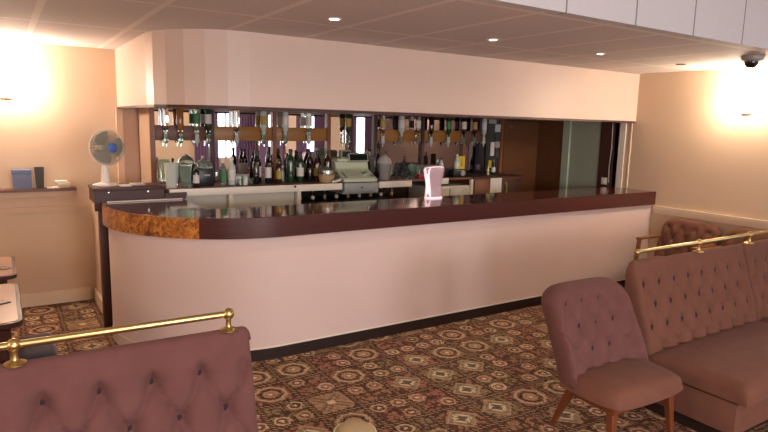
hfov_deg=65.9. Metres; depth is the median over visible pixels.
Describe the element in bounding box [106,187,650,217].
countertop
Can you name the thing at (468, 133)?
rail
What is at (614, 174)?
trim
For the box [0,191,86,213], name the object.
trim
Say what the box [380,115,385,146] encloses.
bottle
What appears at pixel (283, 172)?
bottle
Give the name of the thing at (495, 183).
notice
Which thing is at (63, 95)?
wall
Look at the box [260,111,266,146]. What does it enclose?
bottle
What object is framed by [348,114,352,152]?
trim
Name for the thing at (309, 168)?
bottle
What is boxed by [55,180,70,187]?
packet
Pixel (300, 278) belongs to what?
bar counter
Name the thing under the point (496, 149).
card
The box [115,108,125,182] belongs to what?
trim
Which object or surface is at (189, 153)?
wall mirror
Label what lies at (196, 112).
bottle
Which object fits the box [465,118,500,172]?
wall mirror
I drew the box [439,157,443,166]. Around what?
bottle
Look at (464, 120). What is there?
bottle
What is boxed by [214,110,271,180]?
wall mirror
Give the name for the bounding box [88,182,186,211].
shelf
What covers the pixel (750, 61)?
dome camera
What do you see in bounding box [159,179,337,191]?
countertop
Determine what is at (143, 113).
wall
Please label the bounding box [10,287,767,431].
floor
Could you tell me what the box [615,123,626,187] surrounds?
trim
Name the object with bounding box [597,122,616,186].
door
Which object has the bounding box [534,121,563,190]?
door
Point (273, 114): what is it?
trim
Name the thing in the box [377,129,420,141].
rail
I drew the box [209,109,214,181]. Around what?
trim
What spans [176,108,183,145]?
bottle
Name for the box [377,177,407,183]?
countertop
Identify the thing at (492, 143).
card
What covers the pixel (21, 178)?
box
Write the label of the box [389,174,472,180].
countertop
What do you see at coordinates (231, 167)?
bottle
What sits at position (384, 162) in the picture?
ice bucket
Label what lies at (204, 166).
ice bucket
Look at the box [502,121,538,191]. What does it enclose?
door
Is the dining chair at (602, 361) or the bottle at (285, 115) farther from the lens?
the bottle at (285, 115)
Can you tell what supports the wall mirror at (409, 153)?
attached to the wall at (403, 191)
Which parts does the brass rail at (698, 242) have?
post, post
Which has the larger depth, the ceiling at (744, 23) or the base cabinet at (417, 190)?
the base cabinet at (417, 190)
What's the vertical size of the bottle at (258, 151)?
0.323 m
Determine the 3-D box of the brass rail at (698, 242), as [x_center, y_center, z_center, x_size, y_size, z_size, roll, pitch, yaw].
[2.787,0.172,4.583,2.762,0.093,0.072,-4,10,-32]
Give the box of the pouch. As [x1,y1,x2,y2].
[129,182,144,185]
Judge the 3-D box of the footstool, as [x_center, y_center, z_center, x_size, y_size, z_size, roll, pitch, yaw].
[-0.163,1.233,3.323,0.248,0.141,0.248,-4,10,-32]
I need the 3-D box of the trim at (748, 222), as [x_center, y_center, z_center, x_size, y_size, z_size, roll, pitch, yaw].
[5.560,0.552,3.183,0.035,0.085,8.960,-4,10,-32]
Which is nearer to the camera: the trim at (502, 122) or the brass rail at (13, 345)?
the brass rail at (13, 345)
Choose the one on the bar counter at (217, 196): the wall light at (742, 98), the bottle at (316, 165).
the bottle at (316, 165)
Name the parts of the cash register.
cash drawer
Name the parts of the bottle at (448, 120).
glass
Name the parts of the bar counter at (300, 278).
post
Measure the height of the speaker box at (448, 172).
0.092 m
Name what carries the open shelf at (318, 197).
attached to the bar counter at (217, 196)
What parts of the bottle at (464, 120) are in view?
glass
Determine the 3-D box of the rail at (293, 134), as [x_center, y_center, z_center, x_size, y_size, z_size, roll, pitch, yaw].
[-0.886,-0.879,6.391,0.590,0.142,0.020,-4,10,-32]
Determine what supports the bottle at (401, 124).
attached to the rail at (390, 135)
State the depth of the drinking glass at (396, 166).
6.75 m
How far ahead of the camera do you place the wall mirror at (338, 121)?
6.64 m
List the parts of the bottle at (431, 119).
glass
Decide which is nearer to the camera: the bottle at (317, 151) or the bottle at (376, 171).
the bottle at (317, 151)
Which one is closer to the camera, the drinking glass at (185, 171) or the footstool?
the footstool
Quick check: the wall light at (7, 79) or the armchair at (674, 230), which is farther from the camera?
the armchair at (674, 230)
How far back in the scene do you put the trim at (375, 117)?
6.88 m
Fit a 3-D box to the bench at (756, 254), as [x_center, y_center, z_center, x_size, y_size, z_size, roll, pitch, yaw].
[3.540,0.695,4.722,1.370,0.955,0.825,-4,10,-32]
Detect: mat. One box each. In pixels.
[0,266,10,269]
[0,299,10,304]
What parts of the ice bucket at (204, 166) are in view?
lid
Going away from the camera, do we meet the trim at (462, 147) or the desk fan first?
the desk fan
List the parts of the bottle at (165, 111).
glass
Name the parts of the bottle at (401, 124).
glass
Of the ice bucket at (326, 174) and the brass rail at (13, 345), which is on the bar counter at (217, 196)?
the ice bucket at (326, 174)
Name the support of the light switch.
attached to the wall at (692, 145)
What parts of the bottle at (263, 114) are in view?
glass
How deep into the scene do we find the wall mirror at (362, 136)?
6.82 m
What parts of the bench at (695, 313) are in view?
backrest, seat, seat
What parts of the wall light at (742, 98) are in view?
lamp shade, plate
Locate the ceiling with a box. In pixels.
[0,0,767,73]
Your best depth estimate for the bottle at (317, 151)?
6.38 m
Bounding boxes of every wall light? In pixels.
[0,72,15,98]
[733,91,752,113]
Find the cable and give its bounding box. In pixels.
[608,123,612,182]
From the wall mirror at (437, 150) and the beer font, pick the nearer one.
the beer font
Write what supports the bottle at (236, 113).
attached to the rail at (221, 133)
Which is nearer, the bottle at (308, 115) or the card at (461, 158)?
the bottle at (308, 115)
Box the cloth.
[331,178,341,182]
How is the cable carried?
attached to the wall at (692, 145)
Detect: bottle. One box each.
[161,108,168,145]
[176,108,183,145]
[193,109,199,145]
[193,164,199,186]
[204,109,211,145]
[219,160,226,184]
[228,157,235,184]
[233,110,239,145]
[253,150,259,183]
[257,151,261,182]
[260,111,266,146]
[265,152,270,183]
[269,155,273,182]
[276,159,281,182]
[281,165,284,180]
[282,112,288,146]
[286,149,293,181]
[296,152,303,181]
[305,113,311,146]
[306,152,312,179]
[307,159,312,181]
[313,154,319,180]
[314,150,320,167]
[324,150,330,166]
[345,114,350,146]
[374,149,378,177]
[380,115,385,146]
[398,116,404,146]
[414,116,420,146]
[428,117,433,146]
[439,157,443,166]
[445,117,451,146]
[454,154,458,168]
[460,118,466,146]
[471,118,477,146]
[480,119,486,146]
[491,159,495,174]
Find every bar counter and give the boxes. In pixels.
[98,187,655,361]
[159,174,472,208]
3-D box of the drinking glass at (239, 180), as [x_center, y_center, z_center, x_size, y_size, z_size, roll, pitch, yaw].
[-1.389,-0.329,5.706,0.052,0.061,0.052,-4,10,-32]
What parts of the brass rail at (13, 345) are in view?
post, post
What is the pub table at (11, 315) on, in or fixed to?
on the floor
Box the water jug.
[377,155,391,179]
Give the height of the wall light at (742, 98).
0.220 m
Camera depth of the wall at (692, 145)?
6.47 m
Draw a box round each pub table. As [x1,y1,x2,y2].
[0,256,16,283]
[0,283,22,363]
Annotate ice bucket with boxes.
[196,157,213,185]
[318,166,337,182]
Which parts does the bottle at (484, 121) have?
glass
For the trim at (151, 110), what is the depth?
5.57 m
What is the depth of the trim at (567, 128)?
7.92 m
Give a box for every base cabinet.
[409,179,472,197]
[451,173,522,193]
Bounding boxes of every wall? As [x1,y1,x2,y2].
[0,40,140,298]
[92,202,102,312]
[138,108,151,182]
[164,108,536,197]
[567,66,767,256]
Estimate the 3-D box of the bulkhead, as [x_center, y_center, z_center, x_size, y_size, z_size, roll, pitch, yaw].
[0.190,-1.369,6.398,5.380,0.550,2.022,-4,10,-32]
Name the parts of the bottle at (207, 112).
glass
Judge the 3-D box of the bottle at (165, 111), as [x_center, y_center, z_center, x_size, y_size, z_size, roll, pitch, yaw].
[-2.057,-0.836,5.576,0.064,0.360,0.081,-4,10,-32]
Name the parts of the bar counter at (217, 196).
cupboard panel, cupboard panel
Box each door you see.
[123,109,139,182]
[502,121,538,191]
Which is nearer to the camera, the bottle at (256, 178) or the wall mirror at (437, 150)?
the bottle at (256, 178)
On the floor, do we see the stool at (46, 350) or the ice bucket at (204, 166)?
the stool at (46, 350)
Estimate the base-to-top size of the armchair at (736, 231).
0.850 m
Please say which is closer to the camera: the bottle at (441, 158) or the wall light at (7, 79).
the wall light at (7, 79)
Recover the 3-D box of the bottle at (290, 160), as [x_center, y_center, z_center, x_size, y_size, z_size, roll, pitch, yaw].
[-0.960,-0.517,6.074,0.085,0.342,0.084,9,12,40]
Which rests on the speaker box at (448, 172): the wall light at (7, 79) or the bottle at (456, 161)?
the bottle at (456, 161)
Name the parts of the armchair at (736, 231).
arm, backrest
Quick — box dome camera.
[741,55,764,67]
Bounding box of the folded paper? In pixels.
[119,184,130,186]
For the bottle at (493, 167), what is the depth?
7.67 m
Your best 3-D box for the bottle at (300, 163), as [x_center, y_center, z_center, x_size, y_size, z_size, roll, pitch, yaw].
[-0.868,-0.506,6.135,0.077,0.305,0.078,1,9,-5]
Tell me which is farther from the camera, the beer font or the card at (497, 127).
the card at (497, 127)
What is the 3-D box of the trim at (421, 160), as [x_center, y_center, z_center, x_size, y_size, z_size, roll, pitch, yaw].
[0.464,-0.858,7.276,0.044,0.715,0.045,-4,10,-32]
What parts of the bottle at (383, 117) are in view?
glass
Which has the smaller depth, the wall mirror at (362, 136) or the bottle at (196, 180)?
the bottle at (196, 180)
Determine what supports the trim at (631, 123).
attached to the wall at (692, 145)
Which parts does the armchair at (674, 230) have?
arm post, seat, arm, backrest, arm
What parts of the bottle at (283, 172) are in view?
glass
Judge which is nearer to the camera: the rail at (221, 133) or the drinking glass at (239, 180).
the drinking glass at (239, 180)
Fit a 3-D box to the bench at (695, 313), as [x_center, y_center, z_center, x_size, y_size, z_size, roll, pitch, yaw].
[2.379,0.781,3.981,1.370,0.955,0.825,-4,10,-32]
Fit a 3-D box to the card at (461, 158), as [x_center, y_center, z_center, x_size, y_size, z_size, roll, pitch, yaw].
[0.955,-0.658,7.292,0.090,0.155,0.014,-3,10,-24]
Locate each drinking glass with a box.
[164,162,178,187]
[179,165,191,187]
[237,178,241,184]
[243,178,247,184]
[248,178,252,184]
[393,164,398,178]
[401,171,406,178]
[406,165,410,178]
[411,164,415,176]
[415,165,421,176]
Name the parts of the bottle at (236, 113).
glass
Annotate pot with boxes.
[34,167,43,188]
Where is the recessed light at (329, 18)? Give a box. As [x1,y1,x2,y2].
[327,17,341,20]
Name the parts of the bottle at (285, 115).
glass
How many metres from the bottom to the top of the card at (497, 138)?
0.100 m
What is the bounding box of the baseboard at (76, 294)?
[20,287,90,307]
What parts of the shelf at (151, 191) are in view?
panel, shelf, rail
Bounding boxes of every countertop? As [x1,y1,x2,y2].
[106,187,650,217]
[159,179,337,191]
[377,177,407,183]
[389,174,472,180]
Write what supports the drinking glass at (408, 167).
on the bar counter at (217, 196)
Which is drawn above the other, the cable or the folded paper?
the cable
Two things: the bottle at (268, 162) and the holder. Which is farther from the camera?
the holder
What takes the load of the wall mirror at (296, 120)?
attached to the wall at (403, 191)
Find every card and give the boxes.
[458,156,464,168]
[489,119,496,123]
[490,142,494,155]
[495,124,500,131]
[495,133,499,140]
[495,141,499,147]
[495,148,498,156]
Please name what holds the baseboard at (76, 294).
attached to the wall at (63, 95)
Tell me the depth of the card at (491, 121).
7.85 m
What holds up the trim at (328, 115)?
attached to the wall at (403, 191)
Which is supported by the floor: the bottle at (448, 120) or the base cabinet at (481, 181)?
the base cabinet at (481, 181)
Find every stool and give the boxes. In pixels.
[1,350,9,363]
[18,333,57,359]
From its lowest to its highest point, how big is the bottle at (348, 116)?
0.360 m
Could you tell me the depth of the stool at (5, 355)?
3.47 m
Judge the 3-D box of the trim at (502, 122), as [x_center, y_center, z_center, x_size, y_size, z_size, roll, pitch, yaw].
[1.575,-0.940,7.985,0.044,0.715,0.045,-4,10,-32]
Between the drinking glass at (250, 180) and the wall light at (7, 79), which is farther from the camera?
the drinking glass at (250, 180)
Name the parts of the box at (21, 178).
box lid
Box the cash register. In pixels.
[331,150,377,191]
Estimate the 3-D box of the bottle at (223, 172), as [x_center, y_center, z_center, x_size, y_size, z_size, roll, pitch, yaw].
[-1.536,-0.417,5.656,0.066,0.242,0.066,8,11,38]
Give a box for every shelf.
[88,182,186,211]
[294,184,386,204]
[294,193,406,203]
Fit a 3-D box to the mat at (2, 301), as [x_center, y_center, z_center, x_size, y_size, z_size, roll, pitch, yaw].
[-2.265,0.510,3.507,0.090,0.007,0.070,6,10,28]
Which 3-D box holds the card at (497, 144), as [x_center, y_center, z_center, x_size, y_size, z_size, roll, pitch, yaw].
[1.535,-0.960,7.961,0.110,0.080,0.007,-4,10,-32]
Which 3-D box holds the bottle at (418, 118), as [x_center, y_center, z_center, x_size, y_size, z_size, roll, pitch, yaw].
[0.405,-1.018,7.146,0.066,0.360,0.082,-4,10,-32]
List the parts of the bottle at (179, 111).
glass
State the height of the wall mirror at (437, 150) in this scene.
0.708 m
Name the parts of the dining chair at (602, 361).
leg, backrest, seat rail, leg, seat, leg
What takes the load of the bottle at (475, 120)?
attached to the rail at (468, 133)
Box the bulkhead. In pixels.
[115,29,639,120]
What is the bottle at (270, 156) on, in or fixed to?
on the bar counter at (217, 196)
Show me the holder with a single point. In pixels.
(418, 176)
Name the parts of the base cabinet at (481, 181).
door, door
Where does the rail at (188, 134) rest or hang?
attached to the wall mirror at (189, 153)
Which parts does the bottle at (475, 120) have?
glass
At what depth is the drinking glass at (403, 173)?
6.73 m
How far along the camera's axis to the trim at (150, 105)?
5.03 m
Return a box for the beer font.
[424,165,443,198]
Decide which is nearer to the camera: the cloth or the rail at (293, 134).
the cloth
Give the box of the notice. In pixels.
[490,178,501,192]
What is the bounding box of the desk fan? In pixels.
[89,129,124,186]
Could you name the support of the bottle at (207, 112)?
attached to the rail at (188, 134)
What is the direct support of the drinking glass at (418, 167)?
on the bar counter at (217, 196)
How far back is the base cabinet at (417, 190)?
7.15 m
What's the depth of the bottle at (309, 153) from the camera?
6.29 m
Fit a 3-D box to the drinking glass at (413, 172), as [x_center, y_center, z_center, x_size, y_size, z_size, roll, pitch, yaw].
[0.363,-0.544,7.099,0.083,0.144,0.083,-4,10,-32]
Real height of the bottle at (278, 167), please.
0.242 m
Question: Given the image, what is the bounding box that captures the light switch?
[601,177,606,184]
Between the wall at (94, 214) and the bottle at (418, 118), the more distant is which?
the bottle at (418, 118)
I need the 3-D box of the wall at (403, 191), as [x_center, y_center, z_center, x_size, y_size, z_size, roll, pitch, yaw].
[-0.058,-0.516,7.082,5.170,2.455,0.100,-4,10,-32]
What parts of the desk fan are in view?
blade, blade, blade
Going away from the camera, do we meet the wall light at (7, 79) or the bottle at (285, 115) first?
the wall light at (7, 79)
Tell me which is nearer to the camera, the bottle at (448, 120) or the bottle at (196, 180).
the bottle at (196, 180)
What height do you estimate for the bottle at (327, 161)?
0.320 m
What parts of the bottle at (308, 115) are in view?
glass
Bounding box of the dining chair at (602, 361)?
[541,277,682,431]
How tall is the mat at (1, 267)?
0.007 m
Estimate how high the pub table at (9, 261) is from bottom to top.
0.703 m
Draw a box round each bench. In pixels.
[0,326,257,431]
[624,244,767,431]
[741,239,767,322]
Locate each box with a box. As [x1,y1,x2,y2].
[11,169,31,188]
[445,169,465,176]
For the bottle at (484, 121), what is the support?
attached to the rail at (468, 133)
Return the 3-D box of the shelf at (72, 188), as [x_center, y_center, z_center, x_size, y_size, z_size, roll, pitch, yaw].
[-4.720,-0.134,4.542,4.210,0.026,0.150,-4,10,-32]
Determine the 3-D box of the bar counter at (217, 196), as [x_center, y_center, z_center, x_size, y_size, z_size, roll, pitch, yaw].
[-0.521,0.204,6.485,3.620,1.192,0.585,-4,10,-32]
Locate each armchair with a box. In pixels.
[628,218,721,264]
[700,228,767,249]
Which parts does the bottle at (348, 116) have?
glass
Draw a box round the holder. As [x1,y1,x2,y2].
[416,170,422,178]
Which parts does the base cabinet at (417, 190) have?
door, door, trim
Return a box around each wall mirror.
[154,108,209,182]
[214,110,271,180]
[276,112,325,178]
[331,114,347,159]
[352,114,372,172]
[377,115,419,175]
[424,117,461,173]
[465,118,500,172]
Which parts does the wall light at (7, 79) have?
plate, lamp shade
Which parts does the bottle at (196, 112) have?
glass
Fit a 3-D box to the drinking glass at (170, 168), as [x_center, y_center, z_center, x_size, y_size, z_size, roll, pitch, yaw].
[-1.909,-0.366,5.325,0.129,0.225,0.129,-4,10,-32]
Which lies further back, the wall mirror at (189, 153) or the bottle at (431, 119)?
the bottle at (431, 119)
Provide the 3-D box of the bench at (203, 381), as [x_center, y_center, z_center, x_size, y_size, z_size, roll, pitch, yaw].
[-1.136,1.034,1.789,1.750,0.955,0.825,-4,10,-31]
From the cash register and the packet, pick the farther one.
the cash register
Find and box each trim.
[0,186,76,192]
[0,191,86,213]
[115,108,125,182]
[117,104,635,122]
[149,108,156,182]
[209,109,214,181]
[271,111,276,179]
[326,113,330,157]
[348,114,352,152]
[372,115,377,174]
[419,117,424,163]
[461,134,465,155]
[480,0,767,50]
[497,119,504,172]
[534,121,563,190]
[559,121,571,189]
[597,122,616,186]
[612,123,619,186]
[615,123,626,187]
[625,123,632,187]
[653,205,767,229]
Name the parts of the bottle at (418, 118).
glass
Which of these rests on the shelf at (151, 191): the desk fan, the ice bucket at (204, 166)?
the desk fan
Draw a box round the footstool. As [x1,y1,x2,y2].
[333,419,376,431]
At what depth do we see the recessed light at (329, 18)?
3.74 m
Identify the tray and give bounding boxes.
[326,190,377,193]
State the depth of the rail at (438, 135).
7.41 m
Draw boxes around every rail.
[0,308,237,367]
[155,125,205,140]
[214,126,271,140]
[277,127,326,140]
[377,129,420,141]
[424,130,461,141]
[466,131,486,141]
[634,230,767,254]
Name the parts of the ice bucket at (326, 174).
lid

